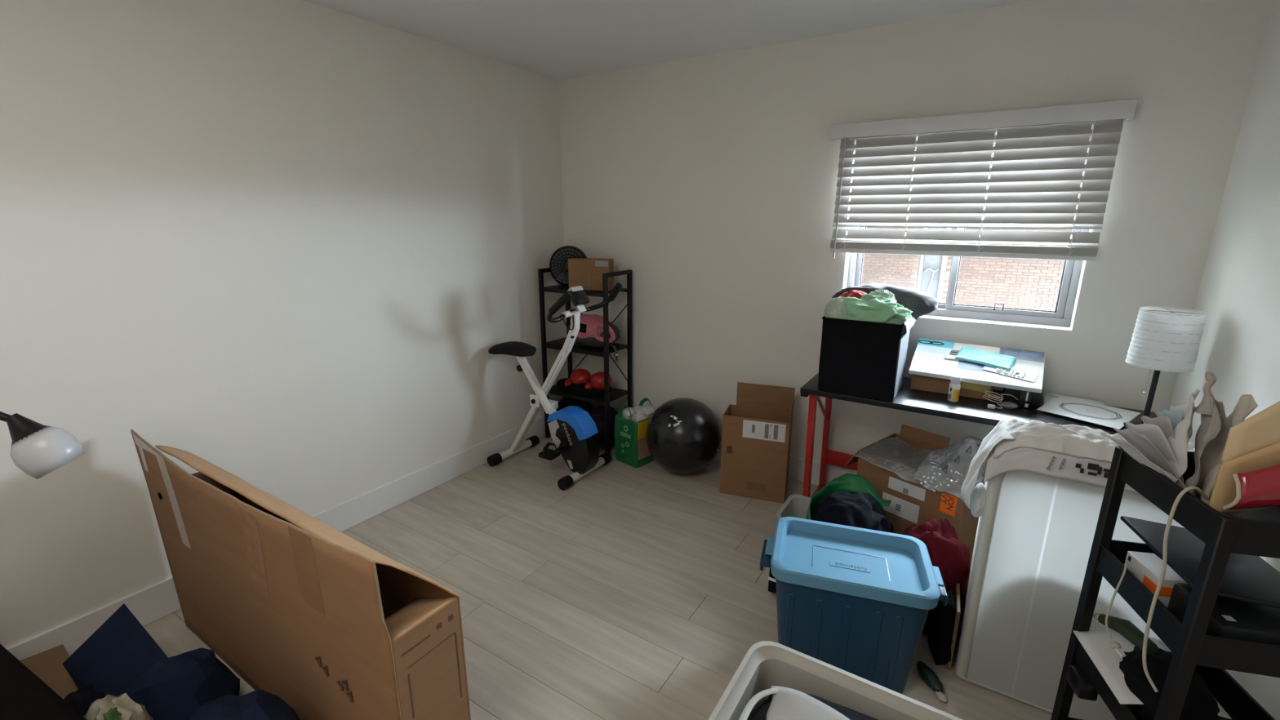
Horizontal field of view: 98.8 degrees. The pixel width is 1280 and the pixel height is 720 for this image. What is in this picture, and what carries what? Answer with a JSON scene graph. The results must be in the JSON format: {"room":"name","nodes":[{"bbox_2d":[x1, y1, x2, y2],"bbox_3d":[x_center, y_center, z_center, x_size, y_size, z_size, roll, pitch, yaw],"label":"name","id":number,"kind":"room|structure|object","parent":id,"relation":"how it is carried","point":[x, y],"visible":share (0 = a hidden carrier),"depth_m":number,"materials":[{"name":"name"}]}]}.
{"room":"storage room","nodes":[
{"label":"storage room","id":0,"kind":"room"},
{"bbox_2d":[0,0,568,648],"bbox_3d":[-1.636,-0.306,2.482,0.180,2.440,4.180,9,17,31],"label":"wall","id":1,"kind":"structure","parent":0,"point":[286,246],"depth_m":2.26,"materials":[{"name":"paint"}]},
{"bbox_2d":[5,415,545,660],"bbox_3d":[-1.556,0.816,2.720,0.014,0.148,3.780,9,17,31],"label":"baseboard","id":2,"kind":"structure","parent":1,"relation":"attached to","point":[149,604],"depth_m":2.79,"materials":[{"name":"paint"}]},
{"bbox_2d":[142,434,1052,719],"bbox_3d":[-0.150,1.182,1.893,3.745,0.140,4.180,9,17,31],"label":"floor","id":3,"kind":"structure","parent":0,"point":[624,592],"depth_m":2.38,"materials":[{"name":"beige laminate"}]},
{"bbox_2d":[0,411,84,479],"bbox_3d":[-1.775,0.607,1.471,0.534,1.178,0.249,-12,19,-39],"label":"floor lamp","id":4,"kind":"object","parent":3,"relation":"on","point":[37,450],"visible":1,"depth_m":1.43,"materials":[{"name":"white metal"}]},
{"bbox_2d":[0,644,86,719],"bbox_3d":[-1.724,1.016,1.353,0.990,0.443,0.340,7,16,26],"label":"case","id":5,"kind":"object","parent":3,"relation":"on","point":[24,695],"visible":1,"depth_m":1.30,"materials":[{"name":"black"}]},
{"bbox_2d":[19,644,78,698],"bbox_3d":[-1.815,1.082,1.698,0.620,0.142,0.140,10,18,35],"label":"cardboard","id":6,"kind":"object","parent":3,"relation":"on","point":[47,665],"visible":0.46,"depth_m":1.80,"materials":[{"name":"brown cardboard"}]},
{"bbox_2d":[62,603,168,697],"bbox_3d":[-1.619,0.935,1.694,0.373,0.176,0.169,9,17,31],"label":"storage bin","id":7,"kind":"object","parent":6,"relation":"on","point":[121,650],"visible":0.87,"depth_m":1.69,"materials":[{"name":"fabric"}]},
{"bbox_2d":[63,683,105,716],"bbox_3d":[-1.601,1.069,1.609,0.333,0.212,0.166,9,17,31],"label":"throw","id":8,"kind":"object","parent":3,"relation":"on","point":[81,700],"visible":0.32,"depth_m":1.59,"materials":[{"name":"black fabric"}]},
{"bbox_2d":[84,693,153,719],"bbox_3d":[-1.380,1.047,1.463,0.264,0.329,0.152,9,17,31],"label":"plastic sack","id":9,"kind":"object","parent":3,"relation":"on","point":[122,707],"visible":1,"depth_m":1.43,"materials":[{"name":"beige plastic"}]},
{"bbox_2d":[93,706,122,719],"bbox_3d":[-1.359,0.988,1.421,0.128,0.185,0.096,9,17,31],"label":"print","id":10,"kind":"object","parent":9,"relation":"attached to","point":[100,713],"depth_m":1.41},
{"bbox_2d":[128,647,239,719],"bbox_3d":[-1.405,1.021,1.683,0.320,0.268,0.283,9,17,31],"label":"duvet","id":11,"kind":"object","parent":3,"relation":"on","point":[174,687],"visible":0.8,"depth_m":1.61,"materials":[{"name":"fabric"}]},
{"bbox_2d":[190,688,300,719],"bbox_3d":[-1.065,1.062,1.472,0.532,0.298,0.282,9,17,31],"label":"blanket","id":12,"kind":"object","parent":3,"relation":"on","point":[258,704],"visible":1,"depth_m":1.49,"materials":[{"name":"fabric"}]},
{"bbox_2d":[130,429,471,719],"bbox_3d":[-1.152,0.718,1.771,1.494,0.814,0.206,9,17,31],"label":"cardboard box","id":13,"kind":"object","parent":3,"relation":"on","point":[308,615],"visible":1,"depth_m":1.53,"materials":[{"name":"brown cardboard"}]},
{"bbox_2d":[487,282,622,490],"bbox_3d":[-0.549,0.114,3.366,0.815,1.185,0.497,9,17,31],"label":"exercise bike","id":14,"kind":"object","parent":3,"relation":"on","point":[573,431],"visible":1,"depth_m":3.30,"materials":[{"name":"white metal"}]},
{"bbox_2d":[537,267,632,453],"bbox_3d":[-0.370,-0.017,3.812,0.562,1.215,0.300,9,17,31],"label":"shelf unit","id":15,"kind":"object","parent":3,"relation":"on","point":[605,400],"visible":0.52,"depth_m":3.71,"materials":[{"name":"black metal"}]},
{"bbox_2d":[549,245,587,288],"bbox_3d":[-0.475,-0.627,3.685,0.265,0.278,0.156,-3,15,-11],"label":"desk fan","id":16,"kind":"object","parent":15,"relation":"on","point":[558,262],"visible":0.52,"depth_m":3.65,"materials":[{"name":"black plastic"}]},
{"bbox_2d":[555,396,593,413],"bbox_3d":[-0.466,0.374,3.971,0.319,0.256,0.274,9,17,31],"label":"bag","id":17,"kind":"object","parent":15,"relation":"on","point":[565,402],"visible":0.22,"depth_m":3.88,"materials":[{"name":"black fabric"}]},
{"bbox_2d":[564,368,591,386],"bbox_3d":[-0.427,0.138,3.845,0.181,0.155,0.151,4,15,14],"label":"glove","id":18,"kind":"object","parent":15,"relation":"on","point":[579,375],"visible":0.78,"depth_m":3.79,"materials":[{"name":"red leather"}]},
{"bbox_2d":[555,377,604,396],"bbox_3d":[-0.412,0.174,3.852,0.419,0.083,0.223,9,17,31],"label":"pouch","id":19,"kind":"object","parent":15,"relation":"on","point":[574,388],"visible":0.63,"depth_m":3.76,"materials":[{"name":"black fabric"}]},
{"bbox_2d":[568,257,613,290],"bbox_3d":[-0.321,-0.562,3.593,0.285,0.199,0.086,5,15,17],"label":"cardboard box","id":20,"kind":"object","parent":15,"relation":"on","point":[586,273],"visible":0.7,"depth_m":3.56,"materials":[{"name":"brown cardboard"}]},
{"bbox_2d":[566,314,619,360],"bbox_3d":[-0.299,-0.172,3.695,0.470,0.274,0.228,9,17,31],"label":"bag","id":21,"kind":"object","parent":15,"relation":"on","point":[590,334],"visible":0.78,"depth_m":3.60,"materials":[{"name":"pink fabric"}]},
{"bbox_2d":[584,371,612,392],"bbox_3d":[-0.277,0.157,3.769,0.168,0.158,0.176,9,17,31],"label":"glove","id":22,"kind":"object","parent":15,"relation":"on","point":[597,380],"visible":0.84,"depth_m":3.72,"materials":[{"name":"red leather"}]},
{"bbox_2d":[589,405,617,439],"bbox_3d":[-0.259,0.424,3.849,0.216,0.219,0.255,9,17,31],"label":"bag","id":23,"kind":"object","parent":15,"relation":"on","point":[600,410],"visible":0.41,"depth_m":3.78,"materials":[{"name":"fabric"}]},
{"bbox_2d":[613,397,654,467],"bbox_3d":[-0.023,0.463,3.577,0.213,0.405,0.221,14,20,42],"label":"shopping bag","id":24,"kind":"object","parent":3,"relation":"on","point":[631,448],"visible":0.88,"depth_m":3.50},
{"bbox_2d":[622,407,635,419],"bbox_3d":[-0.081,0.484,3.589,0.070,0.346,0.070,14,20,42],"label":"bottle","id":25,"kind":"object","parent":24,"relation":"in","point":[625,413],"visible":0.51,"depth_m":3.53,"materials":[{"name":"white plastic"}]},
{"bbox_2d":[630,412,645,422],"bbox_3d":[-0.013,0.505,3.533,0.070,0.334,0.070,14,20,42],"label":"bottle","id":26,"kind":"object","parent":24,"relation":"in","point":[639,416],"visible":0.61,"depth_m":3.48,"materials":[{"name":"white plastic"}]},
{"bbox_2d":[632,405,643,413],"bbox_3d":[-0.015,0.474,3.642,0.070,0.339,0.070,14,20,42],"label":"carton","id":27,"kind":"object","parent":24,"relation":"in","point":[637,409],"visible":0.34,"depth_m":3.58,"materials":[{"name":"white plastic"}]},
{"bbox_2d":[638,436,650,460],"bbox_3d":[0.045,0.554,3.516,0.002,0.139,0.160,14,20,42],"label":"picture","id":28,"kind":"object","parent":24,"relation":"attached to","point":[644,454],"depth_m":3.49},
{"bbox_2d":[639,405,654,418],"bbox_3d":[0.046,0.479,3.582,0.070,0.359,0.070,14,20,42],"label":"carton","id":29,"kind":"object","parent":24,"relation":"in","point":[647,411],"visible":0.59,"depth_m":3.52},
{"bbox_2d":[645,397,721,474],"bbox_3d":[0.272,0.471,3.416,0.472,0.472,0.472,9,17,31],"label":"exercise ball","id":30,"kind":"object","parent":3,"relation":"on","point":[683,435],"visible":1,"depth_m":3.24,"materials":[{"name":"plastic"}]},
{"bbox_2d":[720,382,795,503],"bbox_3d":[0.669,0.465,3.143,0.366,0.620,0.202,5,15,19],"label":"cardboard box","id":31,"kind":"object","parent":3,"relation":"on","point":[757,434],"visible":0.98,"depth_m":3.09,"materials":[{"name":"brown cardboard"}]},
{"bbox_2d":[768,568,776,593],"bbox_3d":[0.587,0.851,2.330,0.067,0.248,0.174,7,16,23],"label":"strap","id":32,"kind":"object","parent":3,"relation":"on","point":[772,580],"visible":0.22,"depth_m":2.29,"materials":[{"name":"black fabric"}]},
{"bbox_2d":[775,494,811,519],"bbox_3d":[0.756,0.810,2.633,0.163,0.208,0.282,9,17,31],"label":"laundry basket","id":33,"kind":"object","parent":3,"relation":"on","point":[796,505],"visible":0.4,"depth_m":2.71,"materials":[{"name":"grey plastic"}]},
{"bbox_2d":[707,640,963,719],"bbox_3d":[0.443,1.065,1.160,0.645,0.453,0.548,9,17,31],"label":"bin","id":34,"kind":"object","parent":3,"relation":"on","point":[766,664],"visible":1,"depth_m":1.36,"materials":[{"name":"beige plastic"}]},
{"bbox_2d":[750,693,877,719],"bbox_3d":[0.443,0.952,1.131,0.527,0.209,0.428,9,17,31],"label":"clothes","id":35,"kind":"object","parent":34,"relation":"in","point":[760,713],"visible":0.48,"depth_m":1.29,"materials":[{"name":"fabric"}]},
{"bbox_2d":[738,688,778,719],"bbox_3d":[0.390,0.834,1.213,0.476,0.024,0.276,-1,15,-4],"label":"tape","id":36,"kind":"object","parent":35,"relation":"on","point":[750,704],"visible":0.75,"depth_m":1.30,"materials":[{"name":"plastic"}]},
{"bbox_2d":[766,685,850,719],"bbox_3d":[0.406,0.865,1.110,0.413,0.098,0.362,9,17,31],"label":"garment","id":37,"kind":"object","parent":35,"relation":"on","point":[788,704],"visible":0.97,"depth_m":1.25,"materials":[{"name":"fabric"}]},
{"bbox_2d":[806,473,891,519],"bbox_3d":[0.875,0.767,2.305,0.353,0.456,0.432,9,17,31],"label":"cloth bag","id":38,"kind":"object","parent":3,"relation":"on","point":[846,482],"visible":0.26,"depth_m":2.40,"materials":[{"name":"green fabric"}]},
{"bbox_2d":[812,491,893,533],"bbox_3d":[0.877,0.673,2.266,0.314,0.260,0.319,9,17,31],"label":"clothes","id":39,"kind":"object","parent":38,"relation":"in","point":[861,510],"visible":0.56,"depth_m":2.18,"materials":[{"name":"fabric"}]},
{"bbox_2d":[760,516,947,693],"bbox_3d":[0.724,0.872,1.941,0.590,0.438,0.357,5,15,18],"label":"tub","id":40,"kind":"object","parent":3,"relation":"on","point":[856,601],"visible":0.94,"depth_m":1.82,"materials":[{"name":"blue plastic"}]},
{"bbox_2d":[844,424,986,563],"bbox_3d":[1.310,0.660,2.530,0.353,0.554,0.627,-11,18,-37],"label":"cardboard box","id":41,"kind":"object","parent":3,"relation":"on","point":[904,468],"visible":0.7,"depth_m":2.47,"materials":[{"name":"brown cardboard"}]},
{"bbox_2d":[941,444,980,473],"bbox_3d":[1.260,0.403,2.406,0.302,0.200,0.497,-11,18,-37],"label":"bubble wrap","id":42,"kind":"object","parent":41,"relation":"on","point":[977,444],"visible":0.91,"depth_m":2.27,"materials":[{"name":"clear plastic"}]},
{"bbox_2d":[916,661,946,702],"bbox_3d":[0.999,1.094,1.874,0.052,0.040,0.162,-1,15,-6],"label":"pouch","id":43,"kind":"object","parent":3,"relation":"on","point":[927,674],"visible":1,"depth_m":1.86,"materials":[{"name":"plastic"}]},
{"bbox_2d":[901,518,970,635],"bbox_3d":[1.146,0.819,2.162,0.285,0.428,0.368,9,17,31],"label":"bag","id":44,"kind":"object","parent":3,"relation":"on","point":[946,552],"visible":0.37,"depth_m":2.04,"materials":[{"name":"fabric"}]},
{"bbox_2d":[927,588,961,665],"bbox_3d":[1.109,0.952,1.990,0.100,0.256,0.220,9,17,31],"label":"clothes","id":45,"kind":"object","parent":3,"relation":"on","point":[940,629],"visible":0.77,"depth_m":1.93,"materials":[{"name":"black fabric"}]},
{"bbox_2d":[946,583,960,670],"bbox_3d":[1.151,0.956,2.014,0.012,0.240,0.240,8,16,28],"label":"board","id":46,"kind":"object","parent":3,"relation":"on","point":[957,614],"visible":0.5,"depth_m":1.92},
{"bbox_2d":[800,373,1157,497],"bbox_3d":[1.508,0.539,2.631,1.395,0.741,0.485,9,17,31],"label":"desk","id":47,"kind":"object","parent":3,"relation":"on","point":[966,409],"visible":0.41,"depth_m":2.52,"materials":[{"name":"laminate"}]},
{"bbox_2d":[817,315,915,401],"bbox_3d":[1.100,-0.044,2.667,0.372,0.370,0.343,9,17,31],"label":"laundry hamper","id":48,"kind":"object","parent":47,"relation":"on","point":[860,358],"visible":0.88,"depth_m":2.53,"materials":[{"name":"black fabric"}]},
{"bbox_2d":[823,296,847,319],"bbox_3d":[0.954,-0.234,2.623,0.143,0.138,0.186,9,17,31],"label":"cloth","id":49,"kind":"object","parent":48,"relation":"in","point":[835,308],"visible":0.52,"depth_m":2.56,"materials":[{"name":"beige fabric"}]},
{"bbox_2d":[838,289,866,298],"bbox_3d":[1.038,-0.263,2.653,0.179,0.147,0.216,9,17,31],"label":"shirt","id":50,"kind":"object","parent":48,"relation":"in","point":[852,293],"visible":0.18,"depth_m":2.61,"materials":[{"name":"fabric"}]},
{"bbox_2d":[842,293,912,324],"bbox_3d":[1.069,-0.233,2.584,0.389,0.155,0.232,9,17,31],"label":"clothing","id":51,"kind":"object","parent":48,"relation":"on","point":[869,308],"visible":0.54,"depth_m":2.49,"materials":[{"name":"green fabric"}]},
{"bbox_2d":[869,288,896,302],"bbox_3d":[1.150,-0.281,2.619,0.141,0.114,0.137,9,17,31],"label":"rolled towel","id":52,"kind":"object","parent":51,"relation":"on","point":[886,294],"visible":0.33,"depth_m":2.58,"materials":[{"name":"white fabric"}]},
{"bbox_2d":[831,284,937,319],"bbox_3d":[1.205,-0.287,2.723,0.490,0.180,0.223,9,17,31],"label":"folded blanket","id":53,"kind":"object","parent":48,"relation":"in","point":[921,303],"visible":0.52,"depth_m":2.60,"materials":[{"name":"grey fabric"}]},
{"bbox_2d":[910,373,993,399],"bbox_3d":[1.491,0.111,2.627,0.336,0.088,0.106,9,17,31],"label":"cardboard box","id":54,"kind":"object","parent":47,"relation":"on","point":[918,382],"visible":0.45,"depth_m":2.60,"materials":[{"name":"brown cardboard"}]},
{"bbox_2d":[947,375,960,401],"bbox_3d":[1.433,0.130,2.496,0.043,0.116,0.045,9,17,31],"label":"pill bottle","id":55,"kind":"object","parent":47,"relation":"on","point":[954,386],"visible":1,"depth_m":2.48,"materials":[{"name":"white"}]},
{"bbox_2d":[908,337,1045,393],"bbox_3d":[1.576,0.016,2.576,0.530,0.135,0.277,9,17,31],"label":"box","id":56,"kind":"object","parent":47,"relation":"on","point":[928,360],"depth_m":2.55,"materials":[{"name":"white cardboard"}]},
{"bbox_2d":[943,354,964,360],"bbox_3d":[1.524,-0.010,2.610,0.135,0.021,0.036,8,16,27],"label":"paper slip","id":57,"kind":"object","parent":56,"relation":"on","point":[949,357],"visible":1,"depth_m":2.63,"materials":[{"name":"white paper"}]},
{"bbox_2d":[955,346,1016,370],"bbox_3d":[1.616,-0.009,2.566,0.228,0.062,0.099,13,20,41],"label":"pouch","id":58,"kind":"object","parent":56,"relation":"on","point":[969,354],"visible":1,"depth_m":2.56,"materials":[{"name":"teal fabric"}]},
{"bbox_2d":[982,364,1039,382],"bbox_3d":[1.666,0.050,2.467,0.068,0.048,0.202,-14,20,-43],"label":"sheet","id":59,"kind":"object","parent":56,"relation":"on","point":[1022,374],"visible":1,"depth_m":2.45,"materials":[{"name":"white paper"}]},
{"bbox_2d":[982,391,1017,408],"bbox_3d":[1.601,0.180,2.425,0.145,0.055,0.114,9,17,31],"label":"cable","id":60,"kind":"object","parent":47,"relation":"on","point":[989,406],"visible":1,"depth_m":2.44,"materials":[{"name":"white plastic"}]},
{"bbox_2d":[1002,387,1043,408],"bbox_3d":[1.734,0.149,2.487,0.140,0.085,0.191,9,17,31],"label":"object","id":61,"kind":"object","parent":47,"relation":"on","point":[1026,399],"visible":0.65,"depth_m":2.42,"materials":[{"name":"plastic"}]},
{"bbox_2d":[1043,392,1104,404],"bbox_3d":[1.912,0.198,2.418,0.225,0.017,0.225,9,17,31],"label":"sheet","id":62,"kind":"object","parent":47,"relation":"on","point":[1046,397],"visible":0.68,"depth_m":2.48,"materials":[{"name":"white paper"}]},
{"bbox_2d":[1048,393,1065,396],"bbox_3d":[1.914,0.164,2.515,0.060,0.001,0.030,9,17,31],"label":"note","id":63,"kind":"object","parent":62,"relation":"on","point":[1051,394],"visible":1,"depth_m":2.52,"materials":[{"name":"white paper"}]},
{"bbox_2d":[1036,395,1140,429],"bbox_3d":[1.897,0.217,2.324,0.255,0.016,0.282,-10,18,-34],"label":"framed drawing","id":64,"kind":"object","parent":47,"relation":"on","point":[1085,411],"visible":1,"depth_m":2.31,"materials":[{"name":"white paper"}]},
{"bbox_2d":[1122,306,1206,429],"bbox_3d":[1.976,0.047,2.095,0.194,0.478,0.194,9,17,31],"label":"table lamp","id":65,"kind":"object","parent":47,"relation":"on","point":[1164,339],"visible":0.99,"depth_m":2.01,"materials":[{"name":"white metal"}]},
{"bbox_2d":[955,420,1195,719],"bbox_3d":[1.395,0.688,1.744,0.568,0.896,0.228,9,17,31],"label":"bin","id":66,"kind":"object","parent":3,"relation":"on","point":[1035,531],"visible":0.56,"depth_m":1.72,"materials":[{"name":"plastic"}]},
{"bbox_2d":[970,446,1138,517],"bbox_3d":[1.324,0.390,1.656,0.536,0.325,0.194,9,17,31],"label":"shirt","id":67,"kind":"object","parent":66,"relation":"on","point":[1095,472],"visible":0.3,"depth_m":1.62,"materials":[{"name":"white fabric"}]},
{"bbox_2d":[960,418,1194,509],"bbox_3d":[1.296,0.336,1.663,0.528,0.289,0.233,9,17,31],"label":"cloth","id":68,"kind":"object","parent":67,"relation":"on","point":[1077,441],"visible":0.7,"depth_m":1.64,"materials":[{"name":"white fabric"}]},
{"bbox_2d":[1050,445,1279,719],"bbox_3d":[1.225,0.750,1.232,0.296,1.033,0.336,4,15,13],"label":"shelving unit","id":69,"kind":"object","parent":3,"relation":"on","point":[1256,532],"visible":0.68,"depth_m":1.11,"materials":[{"name":"black wood"}]},
{"bbox_2d":[1066,665,1097,701],"bbox_3d":[1.104,0.804,1.367,0.042,0.050,0.060,4,15,13],"label":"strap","id":70,"kind":"object","parent":69,"relation":"hanging from","point":[1077,678],"visible":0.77,"depth_m":1.35,"materials":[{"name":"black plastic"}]},
{"bbox_2d":[1105,562,1127,657],"bbox_3d":[1.098,0.560,1.260,0.036,0.218,0.090,5,15,18],"label":"cable","id":71,"kind":"object","parent":69,"relation":"hanging from","point":[1114,645],"visible":0.97,"depth_m":1.25,"materials":[{"name":"white plastic"}]},
{"bbox_2d":[1101,404,1195,488],"bbox_3d":[1.118,0.175,1.218,0.156,0.196,0.231,9,17,31],"label":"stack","id":72,"kind":"object","parent":69,"relation":"in","point":[1147,443],"visible":0.72,"depth_m":1.17,"materials":[{"name":"white paper"}]},
{"bbox_2d":[1072,630,1231,719],"bbox_3d":[1.179,0.722,1.279,0.200,0.032,0.210,4,15,13],"label":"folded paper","id":73,"kind":"object","parent":69,"relation":"on","point":[1095,643],"visible":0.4,"depth_m":1.32,"materials":[{"name":"white paper"}]},
{"bbox_2d":[1124,551,1186,607],"bbox_3d":[1.156,0.496,1.235,0.056,0.075,0.106,3,15,10],"label":"product box","id":74,"kind":"object","parent":69,"relation":"on","point":[1145,566],"visible":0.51,"depth_m":1.22,"materials":[{"name":"white cardboard"}]},
{"bbox_2d":[1119,645,1219,719],"bbox_3d":[1.189,0.740,1.239,0.171,0.130,0.234,9,17,31],"label":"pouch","id":75,"kind":"object","parent":69,"relation":"in","point":[1200,704],"visible":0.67,"depth_m":1.20,"materials":[{"name":"fabric"}]},
{"bbox_2d":[1093,613,1158,654],"bbox_3d":[1.175,0.653,1.326,0.041,0.046,0.138,-1,15,-4],"label":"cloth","id":76,"kind":"object","parent":75,"relation":"on","point":[1125,628],"visible":0.96,"depth_m":1.31,"materials":[{"name":"green fabric"}]},
{"bbox_2d":[1074,642,1271,719],"bbox_3d":[1.225,0.783,1.241,0.286,0.055,0.326,4,15,13],"label":"tray","id":77,"kind":"object","parent":69,"relation":"on","point":[1236,701],"depth_m":1.28,"materials":[{"name":"black metal"}]},
{"bbox_2d":[1142,486,1208,692],"bbox_3d":[1.079,0.466,1.100,0.062,0.443,0.055,1,15,3],"label":"hanging cable","id":78,"kind":"object","parent":69,"relation":"hanging from","point":[1184,491],"visible":1,"depth_m":1.11,"materials":[{"name":"white plastic"}]},
{"bbox_2d":[1096,542,1279,677],"bbox_3d":[1.225,0.522,1.173,0.286,0.066,0.326,4,15,13],"label":"tray","id":79,"kind":"object","parent":69,"relation":"on","point":[1254,657],"depth_m":1.06,"materials":[{"name":"black metal"}]},
{"bbox_2d":[1118,453,1279,558],"bbox_3d":[1.226,0.285,1.111,0.286,0.066,0.326,4,15,13],"label":"tray","id":80,"kind":"object","parent":69,"relation":"on","point":[1256,532],"depth_m":1.04,"materials":[{"name":"black metal"}]},
{"bbox_2d":[1120,515,1279,608],"bbox_3d":[1.223,0.475,1.175,0.233,0.148,0.251,3,15,12],"label":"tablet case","id":81,"kind":"object","parent":69,"relation":"on","point":[1251,579],"visible":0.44,"depth_m":1.14,"materials":[{"name":"plastic"}]},
{"bbox_2d":[1165,371,1257,504],"bbox_3d":[1.176,0.162,1.139,0.118,0.282,0.088,1,15,3],"label":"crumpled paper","id":82,"kind":"object","parent":69,"relation":"in","point":[1211,437],"visible":0.77,"depth_m":1.13,"materials":[{"name":"grey paper"}]},
{"bbox_2d":[1167,582,1279,644],"bbox_3d":[1.226,0.532,1.097,0.208,0.077,0.138,4,15,13],"label":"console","id":83,"kind":"object","parent":69,"relation":"on","point":[1232,618],"visible":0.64,"depth_m":1.07,"materials":[{"name":"plastic"}]},
{"bbox_2d":[1221,614,1235,621],"bbox_3d":[1.142,0.501,1.063,0.015,0.001,0.015,4,15,13],"label":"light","id":84,"kind":"object","parent":83,"relation":"on","point":[1224,617],"depth_m":1.06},
{"bbox_2d":[1208,400,1279,513],"bbox_3d":[1.209,0.099,0.961,0.276,0.418,0.017,2,15,9],"label":"bag","id":85,"kind":"object","parent":69,"relation":"on","point":[1252,444],"visible":0.75,"depth_m":0.99,"materials":[{"name":"paper"}]},
{"bbox_2d":[1222,463,1279,509],"bbox_3d":[1.205,0.192,0.944,0.287,0.187,0.029,3,15,11],"label":"folder","id":86,"kind":"object","parent":69,"relation":"on","point":[1260,488],"visible":1,"depth_m":0.97,"materials":[{"name":"plastic"}]},
{"bbox_2d":[303,0,1035,79],"bbox_3d":[-0.146,-1.320,1.243,3.745,0.150,4.180,9,17,31],"label":"ceiling","id":87,"kind":"structure","parent":0,"point":[556,39],"depth_m":2.59,"materials":[{"name":"paint"}]},
{"bbox_2d":[558,0,1273,470],"bbox_3d":[0.918,-0.487,3.195,3.345,2.440,0.200,9,17,31],"label":"wall","id":88,"kind":"structure","parent":0,"point":[710,179],"depth_m":2.88,"materials":[{"name":"paint"}]},
{"bbox_2d":[714,444,857,485],"bbox_3d":[0.859,0.644,3.396,3.317,0.148,0.014,9,17,31],"label":"baseboard","id":89,"kind":"structure","parent":88,"relation":"attached to","point":[797,464],"depth_m":3.28,"materials":[{"name":"paint"}]},
{"bbox_2d":[847,124,1093,326],"bbox_3d":[1.603,-0.663,2.746,1.013,0.892,0.106,9,17,31],"label":"window","id":90,"kind":"structure","parent":88,"relation":"in","point":[1061,316],"depth_m":2.69,"materials":[{"name":"plastic"}]},
{"bbox_2d":[829,99,1137,261],"bbox_3d":[1.476,-0.793,2.569,1.177,0.659,0.094,9,17,31],"label":"window blind","id":91,"kind":"object","parent":90,"relation":"attached to","point":[1038,160],"visible":1,"depth_m":2.51,"materials":[{"name":"plastic"}]},
{"bbox_2d":[1167,0,1279,719],"bbox_3d":[1.340,0.173,0.655,0.180,2.440,4.180,9,17,31],"label":"wall","id":92,"kind":"structure","parent":0,"point":[1238,293],"depth_m":1.87,"materials":[{"name":"paint"}]},
{"label":"outside","id":93,"kind":"structure","parent":0,"visible":0},
{"bbox_3d":[10.323,-0.854,21.647,60.000,0.100,39.400,9,17,31],"label":"ground","id":94,"kind":"structure","parent":93,"visible":0},
{"bbox_2d":[861,145,1071,311],"bbox_3d":[1.808,-5.009,17.102,21.800,10.200,8.200,9,17,31],"label":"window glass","id":95,"kind":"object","parent":94,"relation":"on","point":[1014,282],"visible":0.14,"depth_m":12.80,"materials":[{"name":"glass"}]},
{"bbox_2d":[923,227,946,264],"bbox_3d":[7.087,-2.784,13.166,0.380,0.970,0.013,9,17,31],"label":"window blind","id":96,"kind":"object","parent":95,"relation":"hanging from","point":[927,260],"depth_m":13.21,"materials":[{"name":"white plastic"}]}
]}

